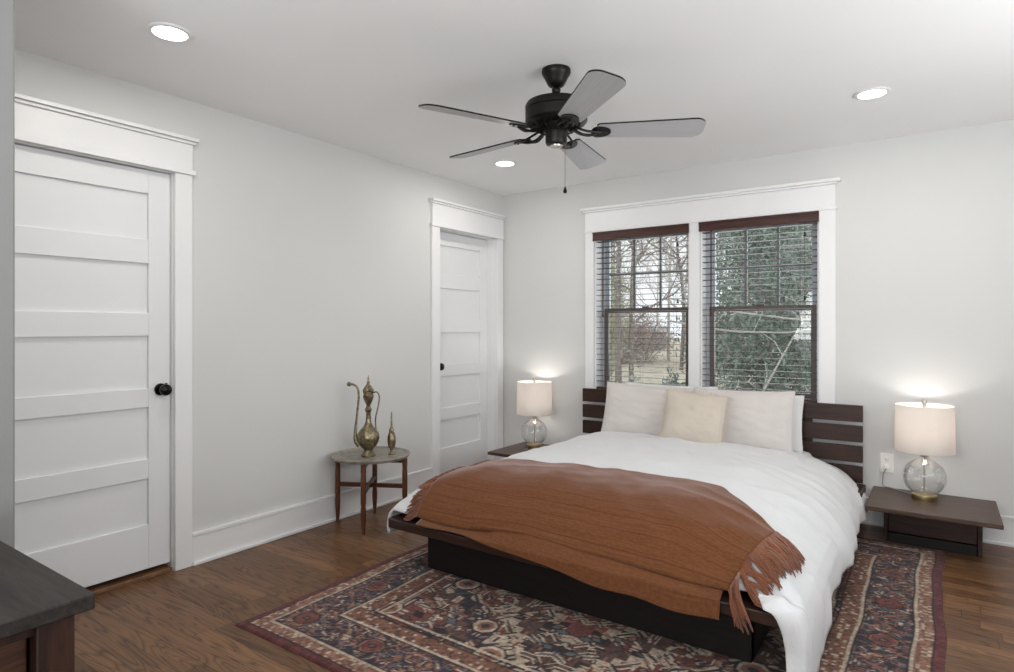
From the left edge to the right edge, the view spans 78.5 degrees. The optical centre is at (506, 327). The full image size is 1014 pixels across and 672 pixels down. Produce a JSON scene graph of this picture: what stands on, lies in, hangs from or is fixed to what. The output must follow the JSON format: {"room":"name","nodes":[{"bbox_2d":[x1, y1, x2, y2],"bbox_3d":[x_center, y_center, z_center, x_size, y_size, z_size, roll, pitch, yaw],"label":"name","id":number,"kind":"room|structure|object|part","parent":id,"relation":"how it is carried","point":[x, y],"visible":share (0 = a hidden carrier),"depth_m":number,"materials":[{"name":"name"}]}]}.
{"room":"bedroom","nodes":[
{"label":"bedroom","id":0,"kind":"room"},
{"bbox_2d":[0,0,14,548],"bbox_3d":[-2.373,0.030,1.370,0.999,2.440,1.805,0,0,35],"label":"wall","id":1,"kind":"structure","parent":0,"point":[7,7],"depth_m":1.81,"materials":[{"name":"paint"}]},
{"bbox_2d":[15,48,502,570],"bbox_3d":[-1.751,0.030,3.275,0.160,2.440,6.040,0,0,35],"label":"wall","id":2,"kind":"structure","parent":0,"point":[311,257],"depth_m":3.76,"materials":[{"name":"paint"}]},
{"bbox_2d":[15,144,171,587],"bbox_3d":[-1.953,0.210,2.854,0.106,1.995,0.805,0,0,35],"label":"door","id":3,"kind":"structure","parent":2,"relation":"in","point":[93,389],"depth_m":2.90,"materials":[{"name":"paint"}]},
{"bbox_3d":[-1.986,-0.555,2.877,0.017,0.234,0.599,0,0,35],"label":"panel","id":4,"kind":"part","parent":3,"relation":"part of","materials":[{"name":"paint"}]},
{"bbox_3d":[-1.986,-0.196,2.877,0.017,0.252,0.599,0,0,35],"label":"panel","id":5,"kind":"part","parent":3,"relation":"part of","materials":[{"name":"paint"}]},
{"bbox_3d":[-1.986,0.174,2.877,0.017,0.266,0.599,0,0,35],"label":"panel","id":6,"kind":"part","parent":3,"relation":"part of","materials":[{"name":"paint"}]},
{"bbox_3d":[-1.986,0.529,2.877,0.017,0.263,0.599,0,0,35],"label":"panel","id":7,"kind":"part","parent":3,"relation":"part of","materials":[{"name":"paint"}]},
{"bbox_3d":[-1.986,0.873,2.877,0.017,0.234,0.599,0,0,35],"label":"panel","id":8,"kind":"part","parent":3,"relation":"part of","materials":[{"name":"paint"}]},
{"bbox_3d":[-1.735,0.315,3.135,0.070,0.062,0.062,0,0,35],"label":"knob","id":9,"kind":"part","parent":3,"relation":"part of","materials":[{"name":"black metal"}]},
{"bbox_2d":[15,93,198,570],"bbox_3d":[-1.989,0.133,2.870,0.192,2.235,1.051,0,0,35],"label":"trim","id":10,"kind":"structure","parent":2,"relation":"attached to","point":[40,122],"depth_m":3.18,"materials":[{"name":"white paint"}]},
{"bbox_2d":[85,564,172,594],"bbox_3d":[-2.009,1.240,2.884,0.144,0.020,0.824,0,0,35],"label":"trim","id":11,"kind":"structure","parent":2,"relation":"attached to","point":[122,581],"depth_m":3.04,"materials":[{"name":"brown wood"}]},
{"bbox_2d":[192,467,432,565],"bbox_3d":[-1.114,1.165,4.019,0.032,0.170,1.874,0,0,35],"label":"baseboard","id":12,"kind":"structure","parent":2,"relation":"attached to","point":[209,544],"depth_m":3.72,"materials":[{"name":"white paint"}]},
{"bbox_2d":[440,232,486,473],"bbox_3d":[-0.376,0.215,5.231,0.106,1.985,0.747,0,0,35],"label":"door","id":13,"kind":"structure","parent":2,"relation":"in","point":[463,259],"depth_m":5.28,"materials":[{"name":"paint"}]},
{"bbox_3d":[-0.409,-0.555,5.254,0.017,0.234,0.541,0,0,35],"label":"panel","id":14,"kind":"part","parent":13,"relation":"part of","materials":[{"name":"paint"}]},
{"bbox_3d":[-0.409,-0.196,5.254,0.017,0.252,0.541,0,0,35],"label":"panel","id":15,"kind":"part","parent":13,"relation":"part of","materials":[{"name":"paint"}]},
{"bbox_3d":[-0.409,0.174,5.254,0.017,0.266,0.541,0,0,35],"label":"panel","id":16,"kind":"part","parent":13,"relation":"part of","materials":[{"name":"paint"}]},
{"bbox_3d":[-0.409,0.529,5.254,0.017,0.263,0.541,0,0,35],"label":"panel","id":17,"kind":"part","parent":13,"relation":"part of","materials":[{"name":"paint"}]},
{"bbox_3d":[-0.409,0.873,5.254,0.017,0.234,0.541,0,0,35],"label":"panel","id":18,"kind":"part","parent":13,"relation":"part of","materials":[{"name":"paint"}]},
{"bbox_2d":[429,197,505,477],"bbox_3d":[-0.363,0.128,5.199,0.192,2.245,0.972,0,0,35],"label":"trim","id":19,"kind":"structure","parent":2,"relation":"attached to","point":[447,215],"depth_m":5.30,"materials":[{"name":"white paint"}]},
{"bbox_2d":[15,0,1013,194],"bbox_3d":[0.259,-1.240,1.908,5.100,0.100,6.100,0,0,35],"label":"ceiling","id":20,"kind":"structure","parent":0,"point":[764,77],"depth_m":2.83,"materials":[{"name":"paint"}]},
{"bbox_2d":[146,22,192,42],"bbox_3d":[-1.358,-1.186,2.498,0.168,0.008,0.168,0,0,35],"label":"recessed light","id":21,"kind":"object","parent":20,"relation":"in","point":[169,32],"visible":1,"depth_m":2.49,"materials":[{"name":"white paint"}]},
{"bbox_2d":[493,160,516,166],"bbox_3d":[-0.014,-1.186,4.488,0.168,0.008,0.168,0,0,35],"label":"recessed light","id":22,"kind":"object","parent":20,"relation":"in","point":[502,163],"visible":1,"depth_m":4.48,"materials":[{"name":"white paint"}]},
{"bbox_2d":[418,64,705,192],"bbox_3d":[0.211,-0.901,2.901,1.266,0.577,1.282,0,0,35],"label":"ceiling fan","id":23,"kind":"object","parent":20,"relation":"hanging from","point":[555,115],"visible":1,"depth_m":2.79,"materials":[{"name":"black metal"}]},
{"bbox_3d":[-0.140,-0.905,2.648,0.483,0.041,0.146,0,0,-31],"label":"blade","id":24,"kind":"part","parent":23,"relation":"part of","materials":[{"name":"grey wood"}]},
{"bbox_3d":[-0.092,-0.905,3.148,0.483,0.041,0.146,0,0,41],"label":"blade","id":25,"kind":"part","parent":23,"relation":"part of","materials":[{"name":"grey wood"}]},
{"bbox_3d":[0.227,-0.836,2.865,0.060,0.008,0.060,0,0,35],"label":"plate","id":26,"kind":"part","parent":23,"relation":"part of","materials":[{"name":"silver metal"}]},
{"bbox_3d":[0.397,-0.905,3.257,0.146,0.041,0.483,0,0,23],"label":"blade","id":27,"kind":"part","parent":23,"relation":"part of","materials":[{"name":"grey wood"}]},
{"bbox_3d":[0.320,-0.905,2.449,0.146,0.041,0.483,0,0,-13],"label":"blade","id":28,"kind":"part","parent":23,"relation":"part of","materials":[{"name":"grey wood"}]},
{"bbox_3d":[0.652,-0.905,2.825,0.483,0.041,0.146,0,0,5],"label":"blade","id":29,"kind":"part","parent":23,"relation":"part of","materials":[{"name":"grey wood"}]},
{"bbox_2d":[853,87,890,99],"bbox_3d":[1.853,-1.186,3.147,0.168,0.008,0.168,0,0,35],"label":"recessed light","id":30,"kind":"object","parent":20,"relation":"in","point":[875,92],"visible":1,"depth_m":3.14,"materials":[{"name":"white paint"}]},
{"bbox_2d":[75,500,1013,671],"bbox_3d":[0.259,1.300,1.908,5.100,0.100,6.100,0,0,35],"label":"floor","id":31,"kind":"structure","parent":0,"point":[183,620],"depth_m":2.80,"materials":[{"name":"brown wood"}]},
{"bbox_2d":[0,541,94,671],"bbox_3d":[-1.461,0.872,0.938,0.900,0.756,1.150,0,0,35],"label":"dresser","id":32,"kind":"object","parent":31,"relation":"on","point":[39,606],"visible":1,"depth_m":1.12,"materials":[{"name":"brown wood"}]},
{"bbox_3d":[-1.142,0.652,0.718,0.023,0.203,0.965,0,0,35],"label":"drawer","id":33,"kind":"part","parent":32,"relation":"part of","materials":[{"name":"brown wood"}]},
{"bbox_3d":[-1.140,0.539,0.717,0.042,0.022,0.975,0,0,35],"label":"rail","id":34,"kind":"part","parent":32,"relation":"part of","materials":[{"name":"red wood"}]},
{"bbox_3d":[-0.837,0.886,1.136,0.055,0.728,0.060,0,0,35],"label":"corner post","id":35,"kind":"part","parent":32,"relation":"part of","materials":[{"name":"red wood"}]},
{"bbox_2d":[331,446,409,534],"bbox_3d":[-0.867,1.027,3.950,0.496,0.446,0.496,0,0,35],"label":"tray table","id":36,"kind":"object","parent":31,"relation":"on","point":[352,455],"visible":0.88,"depth_m":3.94,"materials":[{"name":"wood"}]},
{"bbox_3d":[-1.088,1.038,3.983,0.034,0.424,0.034,0,0,35],"label":"leg","id":37,"kind":"part","parent":36,"relation":"part of","materials":[{"name":"brown wood"}]},
{"bbox_3d":[-0.867,1.038,3.743,0.034,0.424,0.034,0,0,35],"label":"leg","id":38,"kind":"part","parent":36,"relation":"part of","materials":[{"name":"brown wood"}]},
{"bbox_2d":[347,375,379,456],"bbox_3d":[-0.907,0.560,3.954,0.195,0.512,0.140,0,0,26],"label":"brass ewer","id":39,"kind":"object","parent":36,"relation":"on","point":[367,438],"visible":1,"depth_m":3.92,"materials":[{"name":"gold metal"}]},
{"bbox_3d":[-0.959,0.559,3.942,0.081,0.412,0.046,0,0,0],"label":"spout","id":40,"kind":"part","parent":39,"relation":"part of","materials":[{"name":"gold metal"}]},
{"bbox_3d":[-0.882,0.356,3.942,0.072,0.105,0.072,0,0,0],"label":"lid","id":41,"kind":"part","parent":39,"relation":"part of","materials":[{"name":"gold metal"}]},
{"bbox_3d":[-0.829,0.530,3.942,0.044,0.250,0.009,0,0,0],"label":"handle","id":42,"kind":"part","parent":39,"relation":"part of","materials":[{"name":"gold metal"}]},
{"bbox_2d":[331,446,409,464],"bbox_3d":[-0.867,0.815,3.950,0.496,0.022,0.496,0,0,35],"label":"tray","id":43,"kind":"object","parent":36,"relation":"on","point":[352,455],"depth_m":3.92,"materials":[{"name":"stone"}]},
{"bbox_3d":[-0.891,1.038,4.177,0.034,0.424,0.034,0,0,35],"label":"leg","id":44,"kind":"part","parent":36,"relation":"part of","materials":[{"name":"brown wood"}]},
{"bbox_2d":[387,411,395,454],"bbox_3d":[-0.743,0.679,3.992,0.053,0.275,0.053,0,0,35],"label":"sprinkler","id":45,"kind":"object","parent":36,"relation":"on","point":[391,439],"visible":1,"depth_m":3.98,"materials":[{"name":"gold metal"}]},
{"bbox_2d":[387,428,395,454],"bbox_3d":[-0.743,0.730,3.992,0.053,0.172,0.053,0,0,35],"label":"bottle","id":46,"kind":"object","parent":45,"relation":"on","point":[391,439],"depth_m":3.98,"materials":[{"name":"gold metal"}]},
{"bbox_3d":[-0.648,1.038,3.932,0.034,0.424,0.034,0,0,35],"label":"leg","id":47,"kind":"part","parent":36,"relation":"part of","materials":[{"name":"brown wood"}]},
{"bbox_2d":[488,442,548,456],"bbox_3d":[0.248,1.125,5.036,0.610,0.250,0.540,0,0,35],"label":"nightstand","id":48,"kind":"object","parent":31,"relation":"on","point":[507,451],"visible":0.16,"depth_m":5.04,"materials":[{"name":"brown wood"}]},
{"bbox_2d":[516,378,551,447],"bbox_3d":[0.229,0.710,5.179,0.299,0.580,0.299,0,0,35],"label":"table lamp","id":49,"kind":"object","parent":48,"relation":"on","point":[534,397],"visible":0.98,"depth_m":5.06,"materials":[{"name":"beige fabric"}]},
{"bbox_3d":[0.229,0.588,5.179,0.299,0.268,0.299,0,0,35],"label":"lamp shade","id":50,"kind":"part","parent":49,"relation":"part of","materials":[{"name":"fabric"}]},
{"bbox_3d":[0.229,0.696,5.179,0.052,0.552,0.052,0,0,35],"label":"stem","id":51,"kind":"part","parent":49,"relation":"part of","materials":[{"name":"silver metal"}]},
{"bbox_3d":[0.229,0.856,5.179,0.215,0.228,0.216,0,0,35],"label":"glass globe","id":52,"kind":"part","parent":49,"relation":"part of"},
{"bbox_2d":[235,536,946,671],"bbox_3d":[0.642,1.245,3.025,2.459,0.008,2.752,0,0,35],"label":"area rug","id":53,"kind":"object","parent":31,"relation":"on","point":[399,613],"visible":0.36,"depth_m":2.56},
{"bbox_2d":[388,388,865,662],"bbox_3d":[0.811,0.867,3.570,1.997,0.748,2.258,0,0,35],"label":"platform bed","id":54,"kind":"object","parent":53,"relation":"on","point":[452,553],"visible":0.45,"depth_m":2.85,"materials":[{"name":"brown wood"}]},
{"bbox_3d":[1.988,0.873,4.113,0.070,0.736,0.020,0,0,35],"label":"headboard post","id":55,"kind":"part","parent":54,"relation":"part of","materials":[{"name":"brown wood"}]},
{"bbox_3d":[0.833,0.907,3.568,1.360,0.150,1.860,0,0,35],"label":"mattress","id":56,"kind":"object","parent":54,"relation":"on","visible":0},
{"bbox_2d":[387,431,867,671],"bbox_3d":[0.797,0.975,3.508,2.064,0.498,2.194,0,0,35],"label":"duvet","id":57,"kind":"object","parent":56,"relation":"on","point":[811,502],"visible":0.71,"depth_m":3.08,"materials":[{"name":"white fabric"}]},
{"bbox_2d":[404,459,805,634],"bbox_3d":[0.384,0.890,2.895,1.870,0.350,0.748,0,0,35],"label":"throw blanket","id":58,"kind":"object","parent":57,"relation":"on","point":[675,544],"visible":1,"depth_m":2.62,"materials":[{"name":"brown fabric"}]},
{"bbox_3d":[0.386,0.835,2.929,1.663,0.241,0.679,0,0,35],"label":"woven panel","id":59,"kind":"part","parent":58,"relation":"part of","materials":[{"name":"brown fabric"}]},
{"bbox_2d":[601,381,693,434],"bbox_3d":[1.010,0.622,4.522,0.678,0.418,0.178,0,0,30],"label":"pillow sham","id":60,"kind":"object","parent":57,"relation":"on","point":[630,408],"visible":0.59,"depth_m":4.52,"materials":[{"name":"fabric"}]},
{"bbox_2d":[625,382,717,388],"bbox_3d":[1.181,0.598,4.539,0.705,0.362,0.114,0,0,38],"label":"bed pillow","id":61,"kind":"object","parent":57,"relation":"on","point":[631,383],"visible":0.09,"depth_m":4.57,"materials":[{"name":"white fabric"}]},
{"bbox_2d":[694,387,794,451],"bbox_3d":[1.555,0.616,4.131,0.673,0.413,0.176,0,0,39],"label":"pillow sham","id":62,"kind":"object","parent":57,"relation":"on","point":[761,419],"visible":0.61,"depth_m":4.01,"materials":[{"name":"fabric"}]},
{"bbox_2d":[792,395,803,451],"bbox_3d":[1.634,0.625,4.219,0.706,0.362,0.106,0,0,34],"label":"bed pillow","id":63,"kind":"object","parent":57,"relation":"on","point":[797,445],"visible":0.04,"depth_m":4.03,"materials":[{"name":"white fabric"}]},
{"bbox_2d":[657,386,732,442],"bbox_3d":[1.244,0.606,4.129,0.485,0.414,0.179,0,0,29],"label":"throw cushion","id":64,"kind":"object","parent":56,"relation":"on","point":[693,417],"visible":0.88,"depth_m":4.08,"materials":[{"name":"beige fabric"}]},
{"bbox_2d":[865,486,1003,557],"bbox_3d":[2.412,1.125,3.524,0.610,0.250,0.540,0,0,35],"label":"nightstand","id":65,"kind":"object","parent":31,"relation":"on","point":[955,524],"visible":1,"depth_m":3.47,"materials":[{"name":"brown wood"}]},
{"bbox_3d":[2.296,1.137,3.740,0.022,0.226,0.298,0,0,35],"label":"panel","id":66,"kind":"part","parent":65,"relation":"part of","materials":[{"name":"brown wood"}]},
{"bbox_2d":[882,399,955,501],"bbox_3d":[2.418,0.710,3.658,0.373,0.580,0.341,0,0,35],"label":"table lamp","id":67,"kind":"object","parent":65,"relation":"on","point":[922,428],"visible":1,"depth_m":3.52,"materials":[{"name":"beige fabric"}]},
{"bbox_3d":[2.392,0.936,3.783,0.025,0.127,0.246,0,0,-12],"label":"power cord","id":68,"kind":"part","parent":67,"relation":"part of","materials":[{"name":"plastic"}]},
{"bbox_3d":[2.436,0.696,3.620,0.052,0.552,0.052,0,0,35],"label":"stem","id":69,"kind":"part","parent":67,"relation":"part of","materials":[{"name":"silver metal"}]},
{"bbox_3d":[2.436,0.588,3.620,0.299,0.268,0.299,0,0,35],"label":"lamp shade","id":70,"kind":"part","parent":67,"relation":"part of","materials":[{"name":"fabric"}]},
{"bbox_3d":[2.436,0.856,3.620,0.215,0.228,0.216,0,0,35],"label":"glass globe","id":71,"kind":"part","parent":67,"relation":"part of"},
{"bbox_3d":[2.405,1.109,3.514,0.416,0.162,0.020,0,0,35],"label":"drawer","id":72,"kind":"part","parent":65,"relation":"part of","materials":[{"name":"brown wood"}]},
{"bbox_3d":[2.655,1.137,3.490,0.022,0.226,0.298,0,0,35],"label":"panel","id":73,"kind":"part","parent":65,"relation":"part of","materials":[{"name":"brown wood"}]},
{"bbox_2d":[503,119,1013,516],"bbox_3d":[2.024,0.030,4.261,4.900,2.440,0.180,0,0,35],"label":"wall","id":74,"kind":"structure","parent":0,"point":[925,221],"depth_m":3.89,"materials":[{"name":"paint"}]},
{"bbox_2d":[602,233,687,386],"bbox_3d":[1.118,-0.133,4.954,0.761,1.271,0.072,0,0,35],"label":"window","id":75,"kind":"structure","parent":74,"relation":"in","point":[607,304],"depth_m":5.07,"materials":[{"name":"plastic"}]},
{"bbox_3d":[1.119,-0.133,4.954,0.761,1.271,0.070,0,0,35],"label":"frame","id":76,"kind":"part","parent":75,"relation":"part of","materials":[{"name":"plastic"}]},
{"bbox_2d":[592,223,688,388],"bbox_3d":[1.043,-0.134,4.847,0.789,1.272,0.098,0,0,35],"label":"window blind","id":77,"kind":"object","parent":75,"relation":"attached to","point":[679,228],"visible":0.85,"depth_m":4.85,"materials":[{"name":"brown wood"}]},
{"bbox_3d":[1.056,0.493,4.864,0.763,0.020,0.048,0,0,35],"label":"rail","id":78,"kind":"part","parent":77,"relation":"part of","materials":[{"name":"brown wood"}]},
{"bbox_3d":[1.056,-0.120,4.864,0.541,1.210,0.056,0,0,35],"label":"ladder cord","id":79,"kind":"part","parent":77,"relation":"part of","materials":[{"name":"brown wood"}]},
{"bbox_3d":[1.109,0.174,4.941,0.717,0.658,0.030,0,0,35],"label":"sash","id":80,"kind":"part","parent":75,"relation":"part of","materials":[{"name":"paint"}]},
{"bbox_3d":[1.127,-0.431,4.967,0.717,0.629,0.028,0,0,35],"label":"sash","id":81,"kind":"part","parent":75,"relation":"part of","materials":[{"name":"glass"}]},
{"bbox_2d":[580,177,840,421],"bbox_3d":[1.448,-0.178,4.649,1.891,1.587,0.264,0,0,35],"label":"trim","id":82,"kind":"structure","parent":74,"relation":"attached to","point":[819,195],"depth_m":4.56,"materials":[{"name":"white paint"}]},
{"bbox_2d":[505,457,1013,547],"bbox_3d":[1.894,1.165,4.223,4.670,0.170,0.032,0,0,35],"label":"baseboard","id":83,"kind":"structure","parent":74,"relation":"attached to","point":[1005,537],"depth_m":3.58,"materials":[{"name":"white paint"}]},
{"bbox_2d":[707,221,816,398],"bbox_3d":[1.829,-0.133,4.457,0.766,1.271,0.072,0,0,35],"label":"window","id":84,"kind":"structure","parent":74,"relation":"in","point":[759,307],"depth_m":4.47,"materials":[{"name":"plastic"}]},
{"bbox_2d":[699,211,818,402],"bbox_3d":[1.755,-0.134,4.350,0.794,1.272,0.098,0,0,35],"label":"window blind","id":85,"kind":"object","parent":84,"relation":"attached to","point":[812,216],"visible":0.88,"depth_m":4.38,"materials":[{"name":"brown wood"}]},
{"bbox_3d":[1.767,-0.120,4.367,0.544,1.210,0.056,0,0,35],"label":"ladder cord","id":86,"kind":"part","parent":85,"relation":"part of","materials":[{"name":"brown fabric"}]},
{"bbox_3d":[1.767,0.493,4.367,0.768,0.020,0.048,0,0,35],"label":"rail","id":87,"kind":"part","parent":85,"relation":"part of","materials":[{"name":"brown wood"}]},
{"bbox_3d":[1.821,0.174,4.445,0.722,0.658,0.030,0,0,35],"label":"sash","id":88,"kind":"part","parent":84,"relation":"part of","materials":[{"name":"glass"}]},
{"bbox_3d":[1.838,-0.431,4.470,0.722,0.629,0.028,0,0,35],"label":"sash","id":89,"kind":"part","parent":84,"relation":"part of","materials":[{"name":"glass"}]},
{"bbox_2d":[880,453,893,472],"bbox_3d":[2.385,0.850,3.893,0.074,0.120,0.010,0,0,35],"label":"wall outlet","id":90,"kind":"object","parent":74,"relation":"attached to","point":[885,458],"visible":1,"depth_m":3.89,"materials":[{"name":"white plastic"}]},
{"label":"outside","id":91,"kind":"structure","parent":0,"visible":0},
{"bbox_2d":[610,337,809,393],"bbox_3d":[10.387,1.368,25.754,46.000,1.586,44.000,0,0,35],"label":"ground","id":92,"kind":"structure","parent":91,"point":[676,363],"depth_m":24.49,"materials":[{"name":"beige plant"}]},
{"bbox_2d":[610,347,614,379],"bbox_3d":[2.755,0.908,21.232,2.227,2.380,1.733,0,0,3],"label":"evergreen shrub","id":93,"kind":"object","parent":92,"relation":"on","point":[613,362],"visible":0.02,"depth_m":21.09,"materials":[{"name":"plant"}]},
{"bbox_2d":[610,248,639,373],"bbox_3d":[2.571,-0.306,17.678,2.226,4.960,2.127,0,0,35],"label":"evergreen shrub","id":94,"kind":"object","parent":92,"relation":"on","point":[613,264],"visible":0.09,"depth_m":17.44,"materials":[{"name":"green plant"}]},
{"bbox_2d":[610,241,640,382],"bbox_3d":[2.145,-2.081,12.248,4.162,8.163,5.360,0,0,-25],"label":"bare tree","id":95,"kind":"object","parent":92,"relation":"on","point":[617,334],"visible":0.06,"depth_m":12.27,"materials":[{"name":"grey plant"}]},
{"bbox_2d":[610,364,640,382],"bbox_3d":[1.554,1.289,8.558,0.812,1.590,0.657,0,0,35],"label":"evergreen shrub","id":96,"kind":"object","parent":92,"relation":"on","point":[631,377],"visible":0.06,"depth_m":8.47,"materials":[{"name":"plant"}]},
{"bbox_2d":[615,242,645,293],"bbox_3d":[5.213,-3.668,35.810,5.212,11.341,6.818,0,0,40],"label":"bare tree","id":97,"kind":"object","parent":92,"relation":"on","point":[622,242],"visible":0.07,"depth_m":35.86,"materials":[{"name":"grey plant"}]},
{"bbox_2d":[612,238,658,343],"bbox_3d":[5.923,-3.668,31.835,5.212,11.341,6.818,0,0,9],"label":"bare tree","id":98,"kind":"object","parent":92,"relation":"on","point":[656,238],"visible":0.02,"depth_m":30.63,"materials":[{"name":"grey plant"}]},
{"bbox_2d":[612,239,663,295],"bbox_3d":[5.622,-3.668,33.911,6.818,11.341,5.212,0,0,25],"label":"bare tree","id":99,"kind":"object","parent":92,"relation":"on","point":[644,239],"visible":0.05,"depth_m":33.13,"materials":[{"name":"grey plant"}]},
{"bbox_2d":[612,240,671,261],"bbox_3d":[4.775,-2.498,24.900,4.081,9.003,6.701,0,0,-3],"label":"bare tree","id":100,"kind":"object","parent":92,"relation":"on","point":[637,241],"visible":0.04,"depth_m":23.18,"materials":[{"name":"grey plant"}]},
{"bbox_2d":[610,302,685,364],"bbox_3d":[5.359,0.592,26.944,5.121,3.517,4.617,0,0,-18],"label":"thicket","id":101,"kind":"object","parent":92,"relation":"on","point":[641,344],"visible":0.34,"depth_m":26.51,"materials":[{"name":"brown plant"}]},
{"bbox_2d":[615,237,684,323],"bbox_3d":[8.741,-3.668,38.266,5.212,11.341,6.818,0,0,-3],"label":"bare tree","id":102,"kind":"object","parent":92,"relation":"on","point":[665,237],"visible":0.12,"depth_m":38.01,"materials":[{"name":"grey plant"}]},
{"bbox_2d":[613,237,687,360],"bbox_3d":[6.592,-4.410,27.239,7.042,12.821,6.847,0,0,-16],"label":"bare tree","id":103,"kind":"object","parent":92,"relation":"on","point":[671,245],"visible":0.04,"depth_m":27.35,"materials":[{"name":"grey plant"}]},
{"bbox_2d":[635,325,666,349],"bbox_3d":[8.451,0.587,36.255,1.760,1.426,1.430,0,0,35],"label":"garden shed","id":104,"kind":"object","parent":92,"relation":"on","point":[651,325],"visible":0.13,"depth_m":35.74,"materials":[{"name":"grey"}]},
{"bbox_2d":[622,236,687,352],"bbox_3d":[9.061,-3.668,31.563,6.818,11.341,5.212,0,0,-6],"label":"bare tree","id":105,"kind":"object","parent":92,"relation":"on","point":[685,288],"visible":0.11,"depth_m":31.62,"materials":[{"name":"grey plant"}]},
{"bbox_2d":[641,238,687,306],"bbox_3d":[10.250,-3.668,35.541,6.818,11.341,5.212,0,0,-19],"label":"bare tree","id":106,"kind":"object","parent":92,"relation":"on","point":[667,238],"visible":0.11,"depth_m":35.65,"materials":[{"name":"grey plant"}]},
{"bbox_2d":[645,236,687,369],"bbox_3d":[7.109,-3.984,24.308,7.508,11.975,6.351,0,0,-41],"label":"bare tree","id":107,"kind":"object","parent":92,"relation":"on","point":[677,255],"visible":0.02,"depth_m":23.96,"materials":[{"name":"grey plant"}]},
{"bbox_2d":[612,236,723,381],"bbox_3d":[3.296,-2.530,17.733,5.426,9.060,4.698,0,0,29],"label":"bare tree","id":108,"kind":"object","parent":92,"relation":"on","point":[631,353],"visible":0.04,"depth_m":17.67,"materials":[{"name":"grey plant"}]},
{"bbox_2d":[660,365,685,385],"bbox_3d":[2.039,1.232,7.668,0.533,1.544,0.561,0,0,35],"label":"evergreen shrub","id":109,"kind":"object","parent":92,"relation":"on","point":[670,375],"visible":0.05,"depth_m":7.58,"materials":[{"name":"green plant"}]},
{"bbox_2d":[667,233,738,329],"bbox_3d":[10.784,-3.668,29.140,6.818,11.341,5.212,0,0,-6],"label":"bare tree","id":110,"kind":"object","parent":92,"relation":"on","point":[719,233],"visible":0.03,"depth_m":29.36,"materials":[{"name":"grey plant"}]},
{"bbox_2d":[679,305,762,371],"bbox_3d":[8.470,0.581,23.705,3.295,3.314,3.488,0,0,44],"label":"thicket","id":111,"kind":"object","parent":92,"relation":"on","point":[718,305],"visible":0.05,"depth_m":23.29,"materials":[{"name":"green plant"}]},
{"bbox_2d":[663,225,811,393],"bbox_3d":[3.045,-0.143,7.185,2.315,5.374,2.692,0,0,-3],"label":"tree","id":112,"kind":"object","parent":92,"relation":"on","point":[794,353],"visible":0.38,"depth_m":6.95,"materials":[{"name":"green plant"}]},
{"bbox_2d":[667,299,810,333],"bbox_3d":[2.542,0.856,5.872,2.107,2.348,0.100,0,0,32],"label":"branch","id":113,"kind":"object","parent":92,"relation":"on","point":[753,331],"visible":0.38,"depth_m":5.98,"materials":[{"name":"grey plant"}]},
{"bbox_2d":[668,294,810,319],"bbox_3d":[2.618,0.747,5.708,2.320,2.567,0.189,0,0,32],"label":"branch","id":114,"kind":"object","parent":92,"relation":"on","point":[781,294],"visible":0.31,"depth_m":5.81,"materials":[{"name":"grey plant"}]},
{"bbox_2d":[716,225,811,392],"bbox_3d":[4.492,-0.401,10.035,2.452,5.818,1.819,0,0,1],"label":"evergreen shrub","id":115,"kind":"object","parent":92,"relation":"on","point":[804,387],"visible":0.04,"depth_m":9.90,"materials":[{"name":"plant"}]},
{"bbox_2d":[762,293,810,390],"bbox_3d":[2.521,0.853,6.119,1.024,2.360,0.120,0,0,35],"label":"branch","id":116,"kind":"object","parent":92,"relation":"on","point":[803,321],"visible":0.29,"depth_m":6.00,"materials":[{"name":"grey plant"}]}
]}

